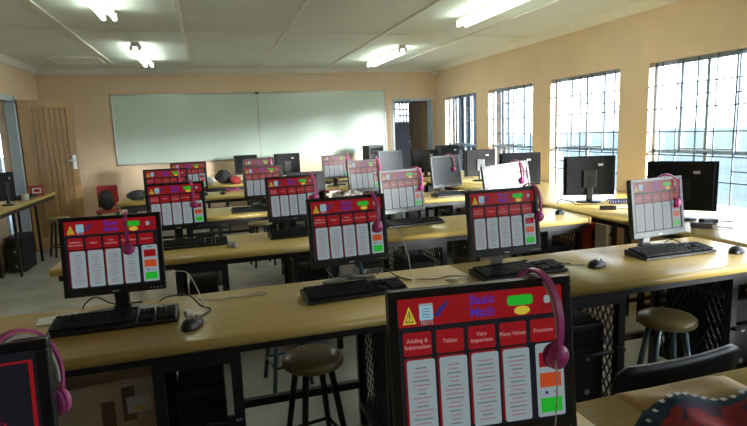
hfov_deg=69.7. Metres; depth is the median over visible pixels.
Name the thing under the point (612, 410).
computer desk
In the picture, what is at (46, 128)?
door
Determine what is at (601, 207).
power adapter
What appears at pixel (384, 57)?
fluorescent light
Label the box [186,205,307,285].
computer desk
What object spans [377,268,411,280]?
cable
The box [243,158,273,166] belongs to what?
computer monitor
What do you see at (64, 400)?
ear cup
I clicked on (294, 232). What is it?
keyboard
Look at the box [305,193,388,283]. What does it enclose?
computer monitor
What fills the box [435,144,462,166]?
computer monitor
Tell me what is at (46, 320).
paper sheet
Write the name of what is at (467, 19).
fluorescent light
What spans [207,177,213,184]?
plastic bag
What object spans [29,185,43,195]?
carton
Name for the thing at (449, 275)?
cable
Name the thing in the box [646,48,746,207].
window
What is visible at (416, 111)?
door
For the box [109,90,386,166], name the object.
whiteboard
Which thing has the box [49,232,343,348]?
computer desk
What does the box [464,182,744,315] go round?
countertop
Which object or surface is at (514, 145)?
window
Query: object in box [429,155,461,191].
computer monitor
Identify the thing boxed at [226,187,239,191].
headset
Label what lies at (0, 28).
trim
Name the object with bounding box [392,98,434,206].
door frame
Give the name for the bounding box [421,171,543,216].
countertop
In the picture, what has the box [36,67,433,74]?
trim
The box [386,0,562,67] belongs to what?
trim
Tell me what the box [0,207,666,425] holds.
floor
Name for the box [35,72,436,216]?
wall
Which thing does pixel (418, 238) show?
computer desk
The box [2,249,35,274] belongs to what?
baseboard
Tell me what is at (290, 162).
computer monitor
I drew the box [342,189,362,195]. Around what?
plastic bag
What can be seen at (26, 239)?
computer tower
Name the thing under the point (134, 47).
fluorescent light
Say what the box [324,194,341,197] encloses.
book
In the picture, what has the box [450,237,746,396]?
computer desk
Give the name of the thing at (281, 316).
computer desk
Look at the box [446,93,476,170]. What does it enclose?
window
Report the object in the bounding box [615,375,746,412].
envelope
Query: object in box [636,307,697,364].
stool
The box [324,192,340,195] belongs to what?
book
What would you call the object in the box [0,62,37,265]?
wall
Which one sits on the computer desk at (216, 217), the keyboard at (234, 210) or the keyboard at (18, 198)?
the keyboard at (234, 210)
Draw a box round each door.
[0,93,31,235]
[15,100,84,251]
[408,101,426,191]
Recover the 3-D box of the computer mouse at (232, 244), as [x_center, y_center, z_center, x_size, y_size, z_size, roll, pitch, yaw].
[-0.891,0.193,3.385,0.067,0.039,0.121,-7,10,-31]
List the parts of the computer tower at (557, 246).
panel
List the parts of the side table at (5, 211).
leg, leg, leg, rail, leg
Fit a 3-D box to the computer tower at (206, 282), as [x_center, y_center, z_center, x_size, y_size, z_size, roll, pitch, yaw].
[-1.094,0.622,3.515,0.170,0.400,0.404,-5,9,-16]
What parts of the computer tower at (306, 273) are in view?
panel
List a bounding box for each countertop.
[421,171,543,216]
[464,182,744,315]
[627,208,746,321]
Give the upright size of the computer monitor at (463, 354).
0.402 m
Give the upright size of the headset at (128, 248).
0.172 m
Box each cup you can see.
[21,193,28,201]
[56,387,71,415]
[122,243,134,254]
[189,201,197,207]
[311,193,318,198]
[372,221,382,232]
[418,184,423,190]
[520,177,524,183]
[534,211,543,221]
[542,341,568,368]
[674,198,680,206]
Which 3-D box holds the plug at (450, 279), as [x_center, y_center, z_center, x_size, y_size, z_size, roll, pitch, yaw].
[0.355,0.303,2.428,0.058,0.017,0.028,-1,9,5]
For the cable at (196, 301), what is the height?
0.039 m
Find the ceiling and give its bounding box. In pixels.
[0,0,644,68]
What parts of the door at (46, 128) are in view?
handle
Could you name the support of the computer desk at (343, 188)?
on the floor
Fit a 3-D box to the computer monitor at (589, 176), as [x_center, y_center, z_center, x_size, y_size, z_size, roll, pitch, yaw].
[1.882,-0.295,4.681,0.430,0.402,0.178,-1,9,7]
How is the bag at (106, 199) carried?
on the chair at (113, 189)
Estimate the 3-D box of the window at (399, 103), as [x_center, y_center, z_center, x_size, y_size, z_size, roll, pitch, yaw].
[0.690,-2.374,12.693,0.440,0.480,0.032,-5,9,-16]
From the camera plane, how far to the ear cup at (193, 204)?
3.55 m
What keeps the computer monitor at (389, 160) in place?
on the computer desk at (343, 188)
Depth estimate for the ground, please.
32.57 m
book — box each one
[324,189,340,192]
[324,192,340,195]
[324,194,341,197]
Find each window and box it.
[394,102,410,122]
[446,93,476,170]
[489,83,532,164]
[550,69,619,183]
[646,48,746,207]
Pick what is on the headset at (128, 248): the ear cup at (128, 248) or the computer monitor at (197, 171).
the ear cup at (128, 248)
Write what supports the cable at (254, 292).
on the computer desk at (281, 316)
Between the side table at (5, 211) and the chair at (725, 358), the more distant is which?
the side table at (5, 211)
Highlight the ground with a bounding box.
[1,127,746,234]
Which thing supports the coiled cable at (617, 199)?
on the countertop at (551, 193)
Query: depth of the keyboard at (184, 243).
3.44 m
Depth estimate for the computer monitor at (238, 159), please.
8.14 m
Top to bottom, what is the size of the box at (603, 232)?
0.400 m
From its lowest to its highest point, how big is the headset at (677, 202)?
0.182 m
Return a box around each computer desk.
[0,265,480,425]
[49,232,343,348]
[116,190,276,238]
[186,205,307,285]
[204,181,277,233]
[325,178,378,193]
[326,182,425,219]
[354,190,479,274]
[383,208,590,310]
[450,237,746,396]
[576,367,746,425]
[576,412,595,425]
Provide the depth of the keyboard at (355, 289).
2.27 m
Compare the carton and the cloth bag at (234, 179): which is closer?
the carton
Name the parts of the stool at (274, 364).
leg, leg, leg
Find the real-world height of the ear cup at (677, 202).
0.051 m
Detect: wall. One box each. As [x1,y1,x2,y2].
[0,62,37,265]
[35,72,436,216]
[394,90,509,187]
[435,0,746,290]
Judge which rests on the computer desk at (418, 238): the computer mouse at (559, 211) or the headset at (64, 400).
the computer mouse at (559, 211)
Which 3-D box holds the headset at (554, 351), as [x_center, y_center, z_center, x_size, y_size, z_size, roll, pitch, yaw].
[0.314,0.197,1.046,0.051,0.182,0.148,-7,10,-26]
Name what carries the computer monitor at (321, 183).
on the computer desk at (216, 217)
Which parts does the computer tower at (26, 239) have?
panel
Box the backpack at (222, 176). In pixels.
[214,170,231,182]
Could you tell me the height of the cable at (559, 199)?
0.029 m
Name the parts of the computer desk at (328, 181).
rail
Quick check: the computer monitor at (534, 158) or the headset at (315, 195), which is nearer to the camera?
the headset at (315, 195)
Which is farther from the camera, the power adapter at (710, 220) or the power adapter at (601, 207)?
the power adapter at (601, 207)
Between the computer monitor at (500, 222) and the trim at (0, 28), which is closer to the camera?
the computer monitor at (500, 222)
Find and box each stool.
[47,216,69,257]
[248,220,276,267]
[264,343,314,392]
[282,343,345,425]
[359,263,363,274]
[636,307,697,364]
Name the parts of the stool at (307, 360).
leg, leg, seat, leg, leg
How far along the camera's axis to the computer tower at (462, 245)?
5.58 m
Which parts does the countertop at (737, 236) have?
rail, leg frame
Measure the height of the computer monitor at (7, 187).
0.362 m
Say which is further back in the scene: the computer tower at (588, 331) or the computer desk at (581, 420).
the computer tower at (588, 331)
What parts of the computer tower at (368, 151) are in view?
panel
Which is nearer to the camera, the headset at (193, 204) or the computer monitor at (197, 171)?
the headset at (193, 204)
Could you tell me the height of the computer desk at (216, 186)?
0.730 m
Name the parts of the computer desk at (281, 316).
panel, rail, panel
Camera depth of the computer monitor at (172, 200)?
3.55 m
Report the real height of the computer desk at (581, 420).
0.730 m
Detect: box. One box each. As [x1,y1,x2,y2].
[55,366,156,425]
[582,221,595,248]
[595,223,611,247]
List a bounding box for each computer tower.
[4,231,36,272]
[176,364,227,425]
[189,271,218,294]
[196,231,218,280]
[298,261,327,281]
[362,145,382,159]
[363,260,380,264]
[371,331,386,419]
[393,250,434,270]
[441,211,468,254]
[521,237,569,255]
[573,310,603,402]
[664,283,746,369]
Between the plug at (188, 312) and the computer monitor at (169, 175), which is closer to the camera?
the plug at (188, 312)
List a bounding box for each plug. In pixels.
[183,309,192,315]
[445,277,458,282]
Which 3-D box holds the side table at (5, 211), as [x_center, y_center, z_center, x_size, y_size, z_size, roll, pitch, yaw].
[-4.035,0.271,6.096,0.250,0.765,2.620,-5,9,-16]
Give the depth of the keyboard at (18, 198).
6.43 m
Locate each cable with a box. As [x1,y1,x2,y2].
[82,296,142,309]
[159,294,210,316]
[165,271,208,314]
[198,292,267,299]
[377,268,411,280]
[389,227,416,286]
[415,275,466,279]
[555,361,557,425]
[557,199,603,204]
[606,198,626,203]
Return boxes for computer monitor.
[0,171,15,205]
[0,335,58,425]
[58,212,166,312]
[143,167,188,201]
[144,181,207,240]
[170,161,207,189]
[233,154,256,181]
[242,164,282,205]
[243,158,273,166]
[264,174,317,228]
[274,153,299,175]
[288,171,325,197]
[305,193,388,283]
[321,154,349,185]
[346,159,379,192]
[377,150,402,170]
[377,168,424,218]
[385,274,576,425]
[411,149,439,176]
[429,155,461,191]
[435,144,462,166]
[464,149,494,181]
[464,186,540,263]
[480,160,530,189]
[499,152,540,183]
[563,155,615,202]
[626,175,684,246]
[647,161,719,220]
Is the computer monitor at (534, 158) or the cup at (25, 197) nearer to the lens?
the computer monitor at (534, 158)
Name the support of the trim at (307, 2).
attached to the ceiling
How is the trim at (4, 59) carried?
attached to the wall at (20, 84)
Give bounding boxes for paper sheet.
[36,312,78,325]
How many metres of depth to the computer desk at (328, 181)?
8.26 m
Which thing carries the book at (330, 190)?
on the book at (338, 193)
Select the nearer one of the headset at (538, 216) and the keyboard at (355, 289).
the keyboard at (355, 289)
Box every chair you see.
[96,185,119,215]
[583,344,741,401]
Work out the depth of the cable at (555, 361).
0.98 m
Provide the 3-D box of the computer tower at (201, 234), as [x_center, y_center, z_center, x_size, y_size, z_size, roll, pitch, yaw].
[-1.558,0.408,5.032,0.170,0.400,0.404,-5,9,-16]
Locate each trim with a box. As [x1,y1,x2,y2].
[0,28,530,36]
[0,53,37,74]
[24,0,119,68]
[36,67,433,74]
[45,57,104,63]
[172,0,193,68]
[258,0,311,68]
[326,0,443,67]
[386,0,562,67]
[432,0,681,70]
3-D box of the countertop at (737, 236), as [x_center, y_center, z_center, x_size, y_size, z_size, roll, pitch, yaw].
[2.686,0.536,2.797,1.106,0.730,2.500,-5,9,-16]
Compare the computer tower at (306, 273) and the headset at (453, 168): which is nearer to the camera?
the computer tower at (306, 273)
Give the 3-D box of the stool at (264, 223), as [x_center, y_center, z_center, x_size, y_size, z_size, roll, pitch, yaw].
[-1.232,0.327,5.916,0.262,0.502,0.262,-7,10,-26]
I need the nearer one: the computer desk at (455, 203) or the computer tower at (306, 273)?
the computer tower at (306, 273)
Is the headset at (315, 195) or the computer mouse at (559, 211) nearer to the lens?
the headset at (315, 195)
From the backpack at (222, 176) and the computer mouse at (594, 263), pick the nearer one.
the computer mouse at (594, 263)
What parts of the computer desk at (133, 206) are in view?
cap, rail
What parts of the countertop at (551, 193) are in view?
rail, leg frame, leg frame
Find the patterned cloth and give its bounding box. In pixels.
[634,390,746,425]
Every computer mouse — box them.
[181,315,203,331]
[227,241,237,247]
[555,209,564,214]
[587,258,605,268]
[728,245,744,254]
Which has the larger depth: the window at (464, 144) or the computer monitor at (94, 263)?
the window at (464, 144)
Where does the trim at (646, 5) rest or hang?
attached to the wall at (631, 44)
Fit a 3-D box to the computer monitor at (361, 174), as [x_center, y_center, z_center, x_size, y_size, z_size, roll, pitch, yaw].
[-0.107,-0.348,5.528,0.386,0.402,0.131,-7,10,-30]
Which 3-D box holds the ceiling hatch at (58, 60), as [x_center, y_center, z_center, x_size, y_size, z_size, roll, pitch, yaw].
[-3.841,-1.973,6.935,0.590,0.017,0.540,-5,9,-16]
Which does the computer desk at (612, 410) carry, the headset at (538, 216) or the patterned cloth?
the patterned cloth
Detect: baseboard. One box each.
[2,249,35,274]
[440,206,746,292]
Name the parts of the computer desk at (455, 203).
panel, rail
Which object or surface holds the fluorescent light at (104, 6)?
attached to the ceiling
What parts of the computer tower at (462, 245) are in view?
panel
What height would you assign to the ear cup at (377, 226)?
0.054 m
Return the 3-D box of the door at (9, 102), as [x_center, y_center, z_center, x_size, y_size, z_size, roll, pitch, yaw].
[-4.427,-0.416,6.517,0.106,2.025,0.810,-5,9,-16]
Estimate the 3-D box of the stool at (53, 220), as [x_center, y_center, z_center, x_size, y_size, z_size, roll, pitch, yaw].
[-3.962,0.296,6.797,0.262,0.502,0.262,6,12,43]
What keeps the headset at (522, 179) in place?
attached to the computer monitor at (506, 175)
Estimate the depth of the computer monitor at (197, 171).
6.49 m
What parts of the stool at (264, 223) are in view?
leg, seat, leg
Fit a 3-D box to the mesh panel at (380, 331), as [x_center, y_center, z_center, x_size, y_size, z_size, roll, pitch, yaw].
[0.135,0.743,2.418,0.170,0.400,0.404,-5,9,-16]
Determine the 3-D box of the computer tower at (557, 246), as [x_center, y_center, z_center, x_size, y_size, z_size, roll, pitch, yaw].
[1.351,0.419,4.234,0.170,0.400,0.404,-5,9,-16]
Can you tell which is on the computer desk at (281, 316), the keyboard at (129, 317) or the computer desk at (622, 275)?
the keyboard at (129, 317)
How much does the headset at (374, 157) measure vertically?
0.192 m
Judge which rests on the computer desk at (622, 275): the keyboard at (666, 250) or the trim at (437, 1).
the keyboard at (666, 250)
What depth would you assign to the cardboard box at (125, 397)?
1.97 m
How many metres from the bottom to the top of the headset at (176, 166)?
0.192 m
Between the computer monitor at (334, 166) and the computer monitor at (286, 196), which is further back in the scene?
the computer monitor at (334, 166)
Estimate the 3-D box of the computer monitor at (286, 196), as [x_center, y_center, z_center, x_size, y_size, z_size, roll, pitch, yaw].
[-0.573,-0.063,3.784,0.368,0.402,0.125,-6,9,-22]
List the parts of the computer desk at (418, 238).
panel, panel, rail, panel, panel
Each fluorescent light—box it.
[84,0,116,20]
[129,42,153,66]
[367,45,406,66]
[456,0,527,26]
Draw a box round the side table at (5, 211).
[0,192,54,278]
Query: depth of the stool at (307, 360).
2.26 m
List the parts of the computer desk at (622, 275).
panel, rail, panel, panel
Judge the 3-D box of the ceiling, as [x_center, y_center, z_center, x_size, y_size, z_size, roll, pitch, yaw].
[-0.263,-1.600,3.209,6.598,0.100,11.662,-5,9,-16]
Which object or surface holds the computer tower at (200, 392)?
on the computer desk at (281, 316)
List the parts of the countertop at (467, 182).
leg frame, rail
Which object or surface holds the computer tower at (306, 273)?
on the computer desk at (252, 247)
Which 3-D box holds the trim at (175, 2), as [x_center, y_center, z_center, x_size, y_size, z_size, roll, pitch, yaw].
[-1.158,-1.465,2.917,0.044,0.012,11.192,-5,9,-16]
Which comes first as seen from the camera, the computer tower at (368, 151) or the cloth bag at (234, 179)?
the cloth bag at (234, 179)
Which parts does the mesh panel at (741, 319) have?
panel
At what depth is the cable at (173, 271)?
2.18 m
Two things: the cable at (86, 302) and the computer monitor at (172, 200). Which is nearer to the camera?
the cable at (86, 302)
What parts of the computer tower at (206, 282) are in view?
panel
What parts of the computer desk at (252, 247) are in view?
panel, rail, panel, panel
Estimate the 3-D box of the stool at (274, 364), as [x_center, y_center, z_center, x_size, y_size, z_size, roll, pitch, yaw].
[-0.504,0.731,3.094,0.262,0.502,0.262,-6,10,-24]
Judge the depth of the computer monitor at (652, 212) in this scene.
2.85 m
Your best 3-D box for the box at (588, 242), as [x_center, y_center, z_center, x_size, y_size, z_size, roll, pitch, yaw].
[2.309,0.286,5.684,0.130,0.380,0.142,-5,9,-16]
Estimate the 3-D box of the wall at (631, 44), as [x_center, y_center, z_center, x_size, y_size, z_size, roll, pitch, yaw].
[2.812,-0.581,4.293,0.130,2.475,11.662,-5,9,-16]
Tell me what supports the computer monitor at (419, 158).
on the countertop at (467, 182)
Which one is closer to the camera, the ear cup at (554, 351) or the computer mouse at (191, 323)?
the ear cup at (554, 351)
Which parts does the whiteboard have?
panel, panel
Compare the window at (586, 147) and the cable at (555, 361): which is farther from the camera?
the window at (586, 147)
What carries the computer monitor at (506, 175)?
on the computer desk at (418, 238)
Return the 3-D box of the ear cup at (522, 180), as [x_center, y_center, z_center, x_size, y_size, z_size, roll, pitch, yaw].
[1.170,-0.255,4.221,0.052,0.054,0.050,-5,9,-16]
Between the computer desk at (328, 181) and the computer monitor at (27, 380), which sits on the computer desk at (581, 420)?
the computer monitor at (27, 380)
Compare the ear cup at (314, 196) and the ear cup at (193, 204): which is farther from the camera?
the ear cup at (314, 196)
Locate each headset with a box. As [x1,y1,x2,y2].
[0,328,71,425]
[122,210,134,254]
[175,166,180,181]
[187,179,197,207]
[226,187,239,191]
[306,172,318,198]
[362,191,382,232]
[372,157,380,170]
[410,166,423,190]
[444,154,455,171]
[509,160,524,183]
[515,267,568,368]
[522,183,543,221]
[657,174,680,206]
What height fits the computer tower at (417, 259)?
0.400 m
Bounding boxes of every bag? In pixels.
[99,190,113,209]
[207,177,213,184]
[230,176,240,183]
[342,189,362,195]
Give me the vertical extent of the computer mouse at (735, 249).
0.039 m
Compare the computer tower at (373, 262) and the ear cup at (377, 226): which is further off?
the computer tower at (373, 262)
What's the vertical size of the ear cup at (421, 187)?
0.051 m
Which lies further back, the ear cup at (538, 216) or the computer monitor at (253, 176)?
the computer monitor at (253, 176)
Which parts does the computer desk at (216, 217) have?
rail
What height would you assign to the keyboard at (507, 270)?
0.040 m
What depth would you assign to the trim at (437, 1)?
5.58 m
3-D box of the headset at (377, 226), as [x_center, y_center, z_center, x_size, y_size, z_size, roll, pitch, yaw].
[-0.018,-0.009,2.501,0.054,0.192,0.156,-8,11,-34]
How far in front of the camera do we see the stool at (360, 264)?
4.59 m
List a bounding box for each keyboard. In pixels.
[10,194,37,200]
[45,303,178,338]
[163,236,227,249]
[231,205,266,213]
[267,227,307,239]
[300,276,407,305]
[386,216,444,228]
[431,190,470,197]
[469,258,567,280]
[624,241,716,260]
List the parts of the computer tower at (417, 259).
panel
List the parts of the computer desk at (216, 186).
rail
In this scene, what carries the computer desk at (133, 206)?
on the floor
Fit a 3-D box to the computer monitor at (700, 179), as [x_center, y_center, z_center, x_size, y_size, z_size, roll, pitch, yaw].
[2.133,-0.158,3.722,0.430,0.402,0.178,4,11,35]
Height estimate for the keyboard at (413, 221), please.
0.040 m
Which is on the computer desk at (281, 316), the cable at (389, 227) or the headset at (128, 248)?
the cable at (389, 227)
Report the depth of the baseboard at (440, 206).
6.29 m
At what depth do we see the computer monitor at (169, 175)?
5.06 m
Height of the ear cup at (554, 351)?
0.051 m
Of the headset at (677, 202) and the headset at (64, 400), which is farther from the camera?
the headset at (677, 202)
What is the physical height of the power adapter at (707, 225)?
0.032 m
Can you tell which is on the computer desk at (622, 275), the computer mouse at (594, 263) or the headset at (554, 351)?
the computer mouse at (594, 263)
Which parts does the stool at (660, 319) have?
leg, leg, seat, leg, leg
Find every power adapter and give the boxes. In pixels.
[599,205,626,209]
[690,222,732,228]
[698,218,732,223]
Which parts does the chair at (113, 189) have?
seat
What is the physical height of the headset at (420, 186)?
0.182 m
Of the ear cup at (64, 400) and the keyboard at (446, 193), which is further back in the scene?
the keyboard at (446, 193)
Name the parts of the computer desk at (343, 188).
panel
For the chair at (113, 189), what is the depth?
7.70 m
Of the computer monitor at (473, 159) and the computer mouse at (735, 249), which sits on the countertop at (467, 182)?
the computer monitor at (473, 159)
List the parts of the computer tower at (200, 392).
panel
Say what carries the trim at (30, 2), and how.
attached to the ceiling
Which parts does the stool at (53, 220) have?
leg, leg, seat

